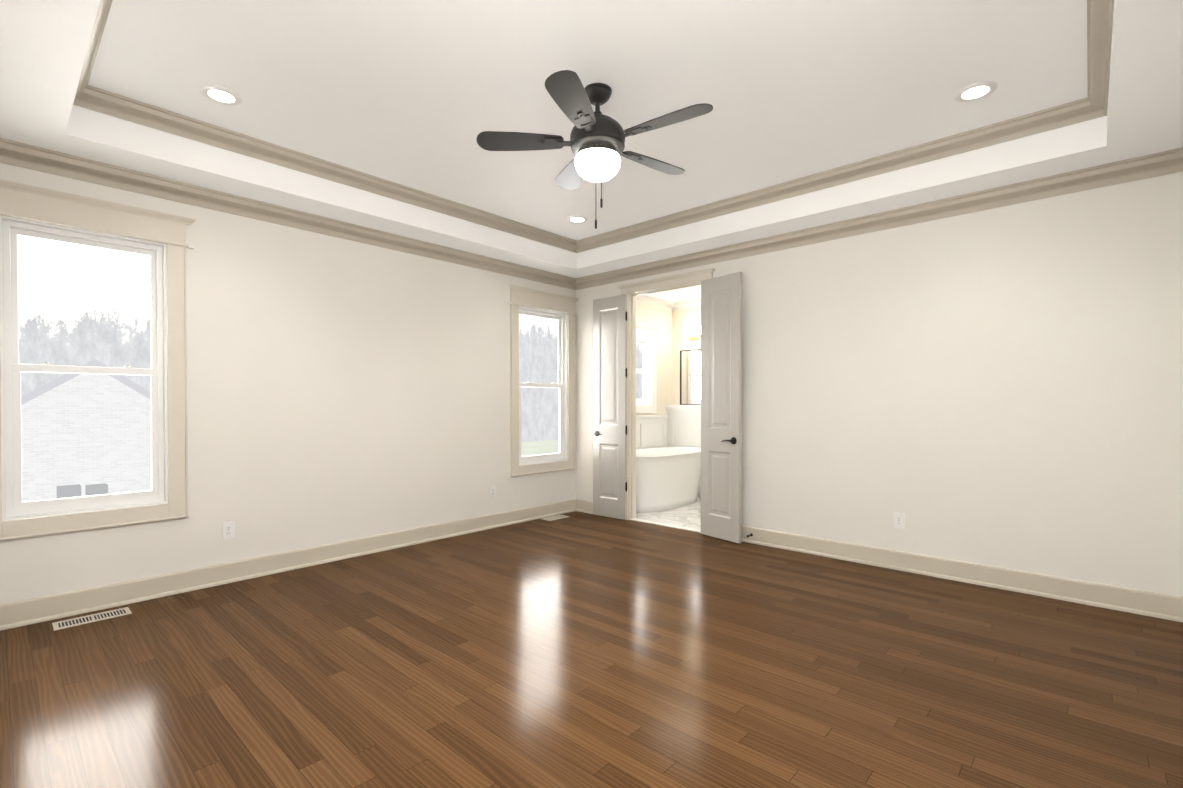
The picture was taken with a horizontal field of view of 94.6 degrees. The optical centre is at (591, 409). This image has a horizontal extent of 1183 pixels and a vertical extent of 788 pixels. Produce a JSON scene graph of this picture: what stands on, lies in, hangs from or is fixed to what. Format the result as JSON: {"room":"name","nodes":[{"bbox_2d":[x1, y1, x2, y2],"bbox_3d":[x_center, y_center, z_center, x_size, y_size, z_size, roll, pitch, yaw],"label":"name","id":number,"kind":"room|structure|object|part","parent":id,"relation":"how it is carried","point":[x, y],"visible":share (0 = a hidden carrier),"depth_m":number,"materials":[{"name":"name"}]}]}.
{"room":"empty bedroom","nodes":[
{"label":"empty bedroom","id":0,"kind":"room"},
{"bbox_2d":[0,163,671,603],"bbox_3d":[-1.168,-0.361,5.492,0.140,3.140,7.080,0,1,42],"label":"wall","id":1,"kind":"structure","parent":0,"point":[342,389],"depth_m":4.30,"materials":[{"name":"paint"}]},
{"bbox_2d":[0,179,195,540],"bbox_3d":[-3.072,-0.273,3.345,0.154,2.003,1.052,0,1,42],"label":"window","id":2,"kind":"structure","parent":1,"relation":"in","point":[34,203],"depth_m":3.39,"materials":[{"name":"beige wood"}]},
{"bbox_3d":[-3.102,-0.231,3.373,0.073,1.684,0.720,0,1,42],"label":"window sash","id":3,"kind":"part","parent":2,"relation":"part of","materials":[{"name":"white wood"}]},
{"bbox_2d":[0,215,167,520],"bbox_3d":[-3.103,-0.231,3.374,0.140,1.720,0.756,0,1,42],"label":"liner","id":4,"kind":"object","parent":2,"relation":"attached to","point":[4,517],"visible":0.69,"depth_m":3.29,"materials":[{"name":"white wood"}]},
{"bbox_2d":[42,362,133,367],"bbox_3d":[-3.087,-0.272,3.359,0.024,0.018,0.414,0,1,42],"label":"lock","id":5,"kind":"object","parent":2,"relation":"attached to","point":[47,363],"visible":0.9,"depth_m":3.22,"materials":[{"name":"white plastic"}]},
{"bbox_2d":[223,521,234,538],"bbox_3d":[-2.567,0.856,3.862,0.008,0.116,0.072,0,1,42],"label":"electrical outlet","id":6,"kind":"object","parent":1,"relation":"attached to","point":[228,530],"visible":1,"depth_m":3.86,"materials":[{"name":"white plastic"}]},
{"bbox_2d":[0,499,575,630],"bbox_3d":[-1.777,1.146,4.715,0.028,0.141,4.750,0,1,42],"label":"baseboard","id":7,"kind":"structure","parent":1,"relation":"attached to","point":[15,614],"depth_m":3.89,"materials":[{"name":"beige wood"}]},
{"bbox_2d":[0,138,575,289],"bbox_3d":[-1.770,-1.447,4.657,0.085,0.112,4.590,0,1,42],"label":"crown molding","id":8,"kind":"structure","parent":1,"relation":"attached to","point":[24,155],"depth_m":3.86,"materials":[{"name":"beige wood"}]},
{"bbox_2d":[490,486,495,497],"bbox_3d":[-1.008,0.844,5.569,0.008,0.116,0.072,0,1,42],"label":"electrical outlet","id":9,"kind":"object","parent":1,"relation":"attached to","point":[492,491],"visible":1,"depth_m":5.57,"materials":[{"name":"white plastic"}]},
{"bbox_2d":[509,284,578,476],"bbox_3d":[-0.553,-0.299,6.105,0.154,2.003,1.052,0,1,42],"label":"window","id":10,"kind":"structure","parent":1,"relation":"in","point":[529,297],"depth_m":6.08,"materials":[{"name":"beige wood"}]},
{"bbox_3d":[-0.583,-0.257,6.133,0.073,1.684,0.720,0,1,42],"label":"window sash","id":11,"kind":"part","parent":10,"relation":"part of","materials":[{"name":"white wood"}]},
{"bbox_2d":[519,305,567,465],"bbox_3d":[-0.584,-0.257,6.134,0.140,1.720,0.756,0,1,42],"label":"liner","id":12,"kind":"object","parent":10,"relation":"attached to","point":[565,396],"visible":0.23,"depth_m":6.36,"materials":[{"name":"white wood"}]},
{"bbox_2d":[636,324,659,412],"bbox_3d":[0.556,-0.538,7.343,0.189,1.178,0.996,0,1,42],"label":"bathroom window","id":13,"kind":"structure","parent":1,"relation":"in","point":[646,338],"depth_m":7.56,"materials":[{"name":"white"}]},
{"bbox_3d":[0.539,-0.513,7.358,0.073,0.894,0.664,0,1,42],"label":"sash","id":14,"kind":"part","parent":13,"relation":"part of","materials":[{"name":"white wood"}]},
{"bbox_2d":[636,415,667,448],"bbox_3d":[0.497,0.639,7.182,0.046,1.110,1.728,0,1,42],"label":"trim","id":15,"kind":"structure","parent":1,"relation":"attached to","point":[651,431],"depth_m":7.54,"materials":[{"name":"white wood"}]},
{"bbox_2d":[636,295,673,309],"bbox_3d":[0.562,-1.477,7.213,0.080,0.100,1.710,0,1,42],"label":"crown molding","id":16,"kind":"structure","parent":1,"relation":"attached to","point":[660,303],"depth_m":7.56,"materials":[{"name":"white"}]},
{"bbox_2d":[0,495,1182,787],"bbox_3d":[0.715,1.275,3.788,5.240,0.100,7.080,0,1,42],"label":"floor","id":17,"kind":"structure","parent":0,"point":[574,649],"depth_m":2.51,"materials":[{"name":"brown wood"}]},
{"bbox_2d":[52,607,131,630],"bbox_3d":[-2.933,1.228,3.211,0.145,0.004,0.335,0,1,42],"label":"floor vent","id":18,"kind":"object","parent":17,"relation":"in","point":[63,624],"visible":1,"depth_m":3.20,"materials":[{"name":"white metal"}]},
{"bbox_2d":[542,515,569,520],"bbox_3d":[-0.400,1.202,6.051,0.145,0.004,0.300,0,1,42],"label":"floor vent","id":19,"kind":"object","parent":17,"relation":"in","point":[556,517],"visible":1,"depth_m":6.05,"materials":[{"name":"beige metal"}]},
{"bbox_2d":[630,518,700,532],"bbox_3d":[0.789,1.205,5.670,0.930,0.006,0.080,0,1,42],"label":"threshold","id":20,"kind":"object","parent":17,"relation":"on","point":[668,525],"visible":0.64,"depth_m":5.65,"materials":[{"name":"white stone"}]},
{"bbox_2d":[636,447,700,512],"bbox_3d":[0.864,0.862,6.884,0.804,0.668,1.676,0,1,42],"label":"bathtub","id":21,"kind":"object","parent":17,"relation":"on","point":[668,478],"visible":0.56,"depth_m":6.47,"materials":[{"name":"white ceramic"}]},
{"bbox_2d":[0,0,1182,277],"bbox_3d":[-0.013,-1.697,2.963,5.240,0.420,4.920,0,1,42],"label":"ceiling","id":22,"kind":"structure","parent":0,"point":[418,94],"depth_m":2.99,"materials":[{"name":"paint"}]},
{"bbox_2d":[73,0,112,107],"bbox_3d":[-1.280,-1.694,1.575,4.160,0.100,0.082,0,1,42],"label":"crown molding","id":23,"kind":"structure","parent":22,"relation":"attached to","point":[85,93],"depth_m":2.68,"materials":[{"name":"beige wood"}]},
{"bbox_2d":[200,85,241,105],"bbox_3d":[-2.070,-1.752,3.053,0.196,0.012,0.196,0,1,42],"label":"recessed light","id":24,"kind":"object","parent":22,"relation":"in","point":[223,95],"visible":1,"depth_m":3.04,"materials":[{"name":"white plastic"}]},
{"bbox_2d":[85,88,576,251],"bbox_3d":[-1.479,-1.720,4.382,0.082,0.100,3.780,0,1,42],"label":"crown molding","id":25,"kind":"structure","parent":22,"relation":"attached to","point":[108,103],"depth_m":3.77,"materials":[{"name":"beige wood"}]},
{"bbox_2d":[567,216,587,222],"bbox_3d":[-0.132,-1.771,5.102,0.196,0.012,0.196,0,1,42],"label":"recessed light","id":26,"kind":"object","parent":22,"relation":"in","point":[577,219],"visible":0.96,"depth_m":5.09,"materials":[{"name":"white plastic"}]},
{"bbox_2d":[476,70,712,228],"bbox_3d":[0.074,-1.358,3.015,1.255,0.800,1.261,0,1,42],"label":"fan","id":27,"kind":"object","parent":22,"relation":"hanging from","point":[596,142],"visible":1,"depth_m":2.93,"materials":[{"name":"black metal"}]},
{"bbox_3d":[0.034,-1.574,3.016,0.304,0.368,0.304,0,1,42],"label":"motor","id":28,"kind":"part","parent":27,"relation":"part of","materials":[{"name":"black metal"}]},
{"bbox_3d":[0.034,-1.332,3.018,0.256,0.128,0.256,0,1,42],"label":"lamp shade","id":29,"kind":"part","parent":27,"relation":"part of","materials":[{"name":"white glass"}]},
{"bbox_2d":[575,99,1106,252],"bbox_3d":[1.348,-1.721,4.454,4.160,0.100,0.082,0,1,42],"label":"crown molding","id":30,"kind":"structure","parent":22,"relation":"attached to","point":[1067,114],"depth_m":3.88,"materials":[{"name":"beige wood"}]},
{"bbox_2d":[954,81,996,101],"bbox_3d":[2.122,-1.752,3.017,0.196,0.012,0.196,0,1,42],"label":"recessed light","id":31,"kind":"object","parent":22,"relation":"in","point":[973,91],"visible":0.98,"depth_m":3.01,"materials":[{"name":"white plastic"}]},
{"bbox_2d":[1081,0,1113,119],"bbox_3d":[1.533,-1.695,1.632,0.082,0.100,3.780,0,1,42],"label":"crown molding","id":32,"kind":"structure","parent":22,"relation":"attached to","point":[1099,42],"depth_m":2.62,"materials":[{"name":"beige wood"}]},
{"bbox_2d":[645,285,700,301],"bbox_3d":[1.532,-1.729,6.332,2.700,0.420,1.900,0,1,42],"label":"ceiling","id":33,"kind":"structure","parent":0,"point":[685,294],"depth_m":7.26,"materials":[{"name":"paint"}]},
{"bbox_2d":[672,307,700,404],"bbox_3d":[2.272,-0.375,7.050,2.840,3.140,0.140,0,1,42],"label":"wall","id":34,"kind":"structure","parent":0,"point":[682,319],"depth_m":7.86,"materials":[{"name":"paint"}]},
{"bbox_2d":[665,405,700,495],"bbox_3d":[2.115,0.570,6.991,2.700,1.250,0.172,0,1,42],"label":"trim","id":35,"kind":"structure","parent":34,"relation":"attached to","point":[684,425],"depth_m":7.68,"materials":[{"name":"white wood"}]},
{"bbox_2d":[671,299,700,310],"bbox_3d":[2.146,-1.475,7.006,2.700,0.100,0.080,0,1,42],"label":"crown molding","id":36,"kind":"structure","parent":34,"relation":"attached to","point":[694,303],"depth_m":7.72,"materials":[{"name":"white"}]},
{"bbox_2d":[680,349,700,404],"bbox_3d":[1.498,-0.451,7.641,0.600,0.780,0.022,0,1,42],"label":"mirror","id":37,"kind":"object","parent":34,"relation":"attached to","point":[690,377],"visible":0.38,"depth_m":7.73,"materials":[{"name":"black mirror"}]},
{"bbox_2d":[686,326,700,340],"bbox_3d":[1.448,-1.060,7.609,0.262,0.180,0.136,0,1,42],"label":"sconce","id":38,"kind":"object","parent":34,"relation":"attached to","point":[689,330],"visible":0.81,"depth_m":7.62,"materials":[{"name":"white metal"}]},
{"bbox_2d":[576,171,1182,596],"bbox_3d":[1.686,0.145,4.841,4.960,4.140,0.120,0,1,42],"label":"wall","id":39,"kind":"structure","parent":0,"point":[1002,387],"depth_m":3.81,"materials":[{"name":"paint"}]},
{"bbox_2d":[576,499,617,518],"bbox_3d":[0.078,1.132,6.218,0.680,0.141,0.028,0,1,42],"label":"baseboard","id":40,"kind":"structure","parent":39,"relation":"attached to","point":[585,506],"depth_m":6.36,"materials":[{"name":"beige wood"}]},
{"bbox_2d":[593,294,626,519],"bbox_3d":[0.207,-0.024,6.049,0.476,2.432,0.035,0,1,41],"label":"door leaf","id":41,"kind":"structure","parent":39,"relation":"in","point":[609,405],"depth_m":6.03,"materials":[{"name":"paint"}]},
{"bbox_3d":[0.379,-0.084,5.897,0.015,1.946,0.029,0,1,42],"label":"left door hinges","id":42,"kind":"part","parent":41,"relation":"part of","materials":[{"name":"black metal"}]},
{"bbox_2d":[618,268,714,519],"bbox_3d":[0.774,-0.069,5.643,1.164,2.554,0.167,0,1,42],"label":"door frame","id":43,"kind":"structure","parent":39,"relation":"attached to","point":[632,406],"depth_m":5.93,"materials":[{"name":"beige wood"}]},
{"bbox_2d":[701,272,741,542],"bbox_3d":[1.202,-0.015,5.081,0.035,2.432,0.462,0,1,-36],"label":"door leaf","id":44,"kind":"structure","parent":39,"relation":"in","point":[721,399],"depth_m":5.05,"materials":[{"name":"paint"}]},
{"bbox_2d":[721,437,736,443],"bbox_3d":[1.244,0.284,4.950,0.052,0.066,0.138,0,1,-36],"label":"door handle","id":45,"kind":"object","parent":44,"relation":"attached to","point":[733,440],"depth_m":4.92,"materials":[{"name":"black metal"}]},
{"bbox_2d":[576,149,1182,289],"bbox_3d":[1.617,-1.448,4.751,4.960,0.112,0.085,0,1,42],"label":"crown molding","id":46,"kind":"structure","parent":39,"relation":"attached to","point":[1161,163],"depth_m":3.99,"materials":[{"name":"beige wood"}]},
{"bbox_2d":[894,513,904,528],"bbox_3d":[2.344,0.850,4.160,0.072,0.116,0.008,0,1,42],"label":"electrical outlet","id":47,"kind":"object","parent":39,"relation":"attached to","point":[899,520],"visible":1,"depth_m":4.16,"materials":[{"name":"white plastic"}]},
{"bbox_2d":[742,526,1182,621],"bbox_3d":[2.293,1.151,4.196,3.100,0.141,0.028,0,1,42],"label":"baseboard","id":48,"kind":"structure","parent":39,"relation":"attached to","point":[1153,604],"depth_m":3.78,"materials":[{"name":"beige wood"}]},
{"bbox_2d":[1176,146,1182,169],"bbox_3d":[1.831,-1.417,1.370,0.085,0.112,4.590,0,1,42],"label":"crown molding","id":49,"kind":"structure","parent":39,"relation":"attached to","point":[1179,151],"depth_m":3.13,"materials":[{"name":"beige wood"}]},
{"label":"outside","id":50,"kind":"structure","parent":0,"visible":0},
{"bbox_2d":[521,440,557,455],"bbox_3d":[-16.202,4.111,48.512,79.700,0.001,170.000,0,1,42],"label":"lawn","id":51,"kind":"structure","parent":50,"point":[539,447],"depth_m":57.56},
{"bbox_2d":[57,484,80,498],"bbox_3d":[-23.371,3.884,24.417,0.800,0.900,0.750,0,1,42],"label":"window","id":52,"kind":"structure","parent":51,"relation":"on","point":[66,491],"depth_m":24.16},
{"bbox_2d":[21,374,150,501],"bbox_3d":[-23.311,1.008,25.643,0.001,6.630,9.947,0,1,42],"label":"house","id":53,"kind":"structure","parent":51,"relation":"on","point":[82,430],"depth_m":25.42,"materials":[{"name":"white"}]},
{"bbox_2d":[21,359,149,404],"bbox_3d":[-23.274,-0.157,25.598,0.001,4.420,11.147,0,1,42],"label":"rake","id":54,"kind":"object","parent":53,"relation":"attached to","point":[43,389],"depth_m":24.97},
{"bbox_2d":[85,483,107,495],"bbox_3d":[-22.748,3.903,25.100,0.800,0.850,0.700,0,1,42],"label":"window","id":55,"kind":"structure","parent":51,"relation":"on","point":[93,489],"depth_m":24.87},
{"bbox_2d":[18,303,641,441],"bbox_3d":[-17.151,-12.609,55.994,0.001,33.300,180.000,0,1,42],"label":"trees","id":56,"kind":"object","parent":51,"relation":"on","point":[538,356],"depth_m":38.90,"materials":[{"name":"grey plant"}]}
]}

